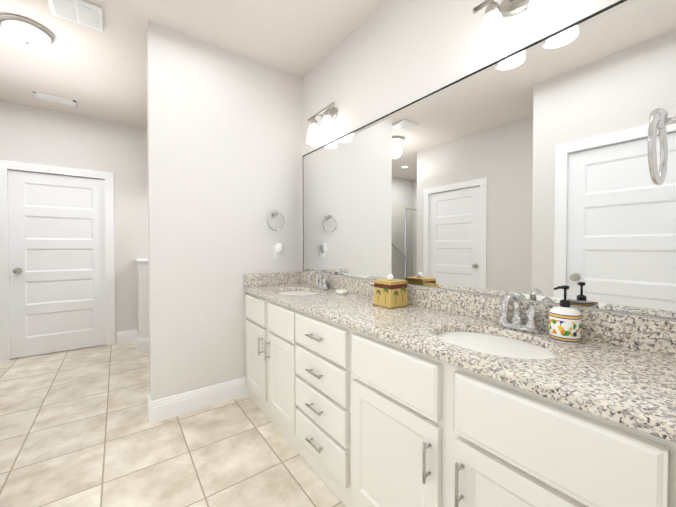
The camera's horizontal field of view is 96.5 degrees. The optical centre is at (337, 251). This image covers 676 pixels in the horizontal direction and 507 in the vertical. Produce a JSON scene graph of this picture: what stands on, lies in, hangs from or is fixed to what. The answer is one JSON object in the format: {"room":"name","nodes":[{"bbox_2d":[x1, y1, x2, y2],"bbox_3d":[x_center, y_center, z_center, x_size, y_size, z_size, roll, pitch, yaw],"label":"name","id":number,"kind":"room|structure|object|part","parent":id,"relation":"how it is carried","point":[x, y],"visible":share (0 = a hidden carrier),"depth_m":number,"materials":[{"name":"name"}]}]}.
{"room":"bathroom","nodes":[
{"label":"bathroom","id":0,"kind":"room"},
{"bbox_2d":[0,101,148,343],"bbox_3d":[-3.423,-0.206,3.325,4.320,2.740,0.120,-1,1,-36],"label":"wall","id":1,"kind":"structure","parent":0,"point":[30,134],"depth_m":3.71,"materials":[{"name":"white paint"}]},
{"bbox_2d":[8,170,105,358],"bbox_3d":[-3.165,0.143,3.439,0.813,2.014,0.108,-1,1,-36],"label":"door","id":2,"kind":"structure","parent":1,"relation":"in","point":[57,268],"depth_m":3.43,"materials":[{"name":"white wood"}]},
{"bbox_3d":[-3.429,0.216,3.224,0.064,0.064,0.072,-1,1,-36],"label":"knob","id":3,"kind":"part","parent":2,"relation":"part of","materials":[{"name":"silver metal"}]},
{"bbox_2d":[0,160,115,361],"bbox_3d":[-3.197,0.102,3.483,0.991,2.119,0.138,-1,1,-36],"label":"door frame","id":4,"kind":"structure","parent":1,"relation":"attached to","point":[5,334],"depth_m":3.31,"materials":[{"name":"white wood"}]},
{"bbox_2d":[136,262,138,334],"bbox_3d":[-2.396,0.643,3.717,0.120,1.030,0.480,-1,1,-36],"label":"wall","id":5,"kind":"structure","parent":0,"point":[137,264],"depth_m":3.67,"materials":[{"name":"white paint"}]},
{"bbox_2d":[135,329,143,351],"bbox_3d":[-2.430,1.084,3.679,0.042,0.150,0.513,-1,1,-36],"label":"baseboard","id":6,"kind":"structure","parent":5,"relation":"attached to","point":[139,342],"depth_m":3.49,"materials":[{"name":"white wood"}]},
{"bbox_2d":[135,259,148,338],"bbox_3d":[-2.387,0.631,3.705,0.144,1.055,0.510,-1,1,-36],"label":"trim","id":7,"kind":"structure","parent":5,"relation":"attached to","point":[143,298],"depth_m":3.50,"materials":[{"name":"white wood"}]},
{"bbox_2d":[0,341,345,506],"bbox_3d":[-1.723,1.248,1.124,4.600,0.100,5.975,-1,1,-36],"label":"floor","id":8,"kind":"structure","parent":0,"point":[77,429],"depth_m":1.83,"materials":[{"name":"tile"}]},
{"bbox_2d":[244,290,675,506],"bbox_3d":[0.135,0.763,1.649,0.566,0.852,2.352,-1,1,-36],"label":"bathroom vanity","id":9,"kind":"object","parent":8,"relation":"on","point":[428,397],"depth_m":1.00,"materials":[{"name":"white wood"}]},
{"bbox_2d":[244,282,675,437],"bbox_3d":[0.147,0.321,1.651,0.537,0.032,2.352,-1,1,-36],"label":"countertop","id":10,"kind":"structure","parent":9,"relation":"on","point":[622,381],"depth_m":0.88,"materials":[{"name":"grey stone"}]},
{"bbox_2d":[276,286,319,293],"bbox_3d":[-0.300,0.400,2.241,0.363,0.171,0.457,-1,1,-36],"label":"sink","id":11,"kind":"object","parent":10,"relation":"in","point":[301,291],"depth_m":2.37,"materials":[{"name":"white ceramic"}]},
{"bbox_2d":[308,270,331,289],"bbox_3d":[-0.166,0.219,2.337,0.142,0.149,0.171,-1,1,-36],"label":"faucet","id":12,"kind":"object","parent":10,"relation":"on","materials":[{"name":"silver metal"}]},
{"bbox_2d":[335,289,347,293],"bbox_3d":[0.025,0.281,2.099,0.080,0.032,0.100,-1,1,-36],"label":"soap dish","id":13,"kind":"object","parent":10,"relation":"on","point":[340,291],"visible":1,"depth_m":2.07,"materials":[{"name":"white ceramic"}]},
{"bbox_2d":[373,274,407,308],"bbox_3d":[0.293,0.216,1.681,0.140,0.176,0.140,-1,1,-36],"label":"tissue box","id":14,"kind":"object","parent":10,"relation":"on","point":[390,291],"visible":1,"depth_m":1.63,"materials":[{"name":"ceramic"}]},
{"bbox_2d":[432,326,567,365],"bbox_3d":[0.547,0.418,1.083,0.363,0.171,0.457,-1,1,-36],"label":"sink","id":15,"kind":"object","parent":10,"relation":"in","point":[506,345],"depth_m":1.11,"materials":[{"name":"white ceramic"}]},
{"bbox_2d":[492,293,543,333],"bbox_3d":[0.681,0.237,1.179,0.142,0.149,0.171,-1,1,-36],"label":"faucet","id":16,"kind":"object","parent":10,"relation":"on","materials":[{"name":"silver metal"}]},
{"bbox_2d":[549,285,581,343],"bbox_3d":[0.797,0.217,1.059,0.092,0.192,0.092,-1,1,-36],"label":"soap dispenser","id":17,"kind":"object","parent":10,"relation":"on","point":[565,322],"visible":1,"depth_m":1.03,"materials":[{"name":"ceramic"}]},
{"bbox_2d":[0,0,386,128],"bbox_3d":[-1.723,-1.591,1.080,4.600,0.100,5.975,-1,1,-36],"label":"ceiling","id":18,"kind":"structure","parent":0,"point":[96,74],"depth_m":2.25,"materials":[{"name":"beige paint"}]},
{"bbox_2d":[0,14,54,47],"bbox_3d":[-2.175,-1.499,2.111,0.280,0.115,0.280,-1,1,-36],"label":"dome ceiling light","id":19,"kind":"object","parent":18,"relation":"attached to","point":[26,31],"visible":1,"depth_m":2.05,"materials":[{"name":"white glass"}]},
{"bbox_2d":[33,92,76,106],"bbox_3d":[-2.918,-1.569,3.121,0.320,0.008,0.144,-1,1,-36],"label":"ceiling vent","id":20,"kind":"object","parent":18,"relation":"in","point":[55,99],"visible":1,"depth_m":3.12,"materials":[{"name":"white plastic"}]},
{"bbox_2d":[48,0,103,30],"bbox_3d":[-1.681,-1.541,1.938,0.270,0.026,0.250,-1,1,-36],"label":"ceiling exhaust fan","id":21,"kind":"object","parent":18,"relation":"attached to","point":[93,7],"depth_m":1.93,"materials":[{"name":"white plastic"}]},
{"bbox_3d":[-1.729,-1.531,1.903,0.104,0.005,0.196,-1,1,-36],"label":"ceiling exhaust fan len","id":22,"kind":"part","parent":21,"relation":"part of","materials":[{"name":"white plastic"}]},
{"bbox_3d":[-1.633,-1.532,1.974,0.104,0.005,0.196,-1,1,-36],"label":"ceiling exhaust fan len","id":23,"kind":"part","parent":21,"relation":"part of","materials":[{"name":"white plastic"}]},
{"bbox_2d":[146,21,301,400],"bbox_3d":[-0.843,-0.193,2.455,1.183,2.740,0.120,-1,1,-36],"label":"wall","id":24,"kind":"structure","parent":0,"point":[224,138],"depth_m":2.29,"materials":[{"name":"white paint"}]},
{"bbox_2d":[147,377,247,423],"bbox_3d":[-1.011,1.106,2.268,0.698,0.150,0.015,-1,1,-36],"label":"baseboard","id":25,"kind":"structure","parent":24,"relation":"attached to","point":[165,408],"depth_m":2.23,"materials":[{"name":"white wood"}]},
{"bbox_2d":[244,271,299,285],"bbox_3d":[-0.549,0.238,2.587,0.516,0.105,0.018,-1,1,-36],"label":"backsplash","id":26,"kind":"structure","parent":24,"relation":"attached to","point":[278,279],"depth_m":2.56,"materials":[{"name":"grey stone"}]},
{"bbox_2d":[267,211,284,230],"bbox_3d":[-0.537,-0.254,2.556,0.163,0.172,0.076,-1,1,-36],"label":"towel ring","id":27,"kind":"object","parent":24,"relation":"attached to","point":[273,214],"visible":1,"depth_m":2.54,"materials":[{"name":"silver metal"}]},
{"bbox_2d":[274,243,282,257],"bbox_3d":[-0.509,-0.006,2.594,0.072,0.135,0.053,-1,1,-36],"label":"electrical outlet plate","id":28,"kind":"object","parent":24,"relation":"attached to","point":[278,248],"visible":0.98,"depth_m":2.59,"materials":[{"name":"white plastic"}]},
{"bbox_2d":[300,271,675,357],"bbox_3d":[0.356,0.250,1.803,0.019,0.105,2.352,-1,1,-36],"label":"backsplash","id":29,"kind":"structure","parent":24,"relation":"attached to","point":[658,336],"depth_m":1.07,"materials":[{"name":"grey stone"}]},
{"bbox_2d":[302,0,675,320],"bbox_3d":[0.035,-0.191,2.357,0.120,2.740,5.765,-1,1,-36],"label":"wall","id":30,"kind":"structure","parent":0,"point":[386,57],"depth_m":1.77,"materials":[{"name":"white paint"}]},
{"bbox_2d":[306,102,337,144],"bbox_3d":[-0.126,-0.994,2.337,0.147,0.259,0.352,-1,1,-36],"label":"sconce","id":31,"kind":"object","parent":30,"relation":"attached to","point":[315,135],"visible":1,"depth_m":2.31,"materials":[{"name":"white glass"}]},
{"bbox_2d":[303,0,675,318],"bbox_3d":[0.354,-0.326,1.809,0.007,1.035,2.268,-1,1,-36],"label":"mirror","id":32,"kind":"object","parent":30,"relation":"attached to","point":[523,173],"visible":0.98,"depth_m":1.22,"materials":[{"name":"clear glass"}]},
{"bbox_2d":[472,0,563,57],"bbox_3d":[0.712,-0.976,1.192,0.147,0.259,0.352,-1,1,-36],"label":"sconce","id":33,"kind":"object","parent":30,"relation":"attached to","point":[542,15],"visible":1,"depth_m":1.22,"materials":[{"name":"white glass"}]},
{"bbox_3d":[0.844,-0.164,0.616,0.630,2.740,0.120,-1,1,-36],"label":"wall","id":34,"kind":"structure","parent":0,"visible":0},
{"bbox_2d":[648,108,675,185],"bbox_3d":[0.725,-0.230,0.651,0.159,0.168,0.076,-1,1,-36],"label":"towel ring","id":35,"kind":"object","parent":34,"relation":"attached to","point":[659,119],"visible":1,"depth_m":0.65,"materials":[{"name":"silver metal"}]}
]}

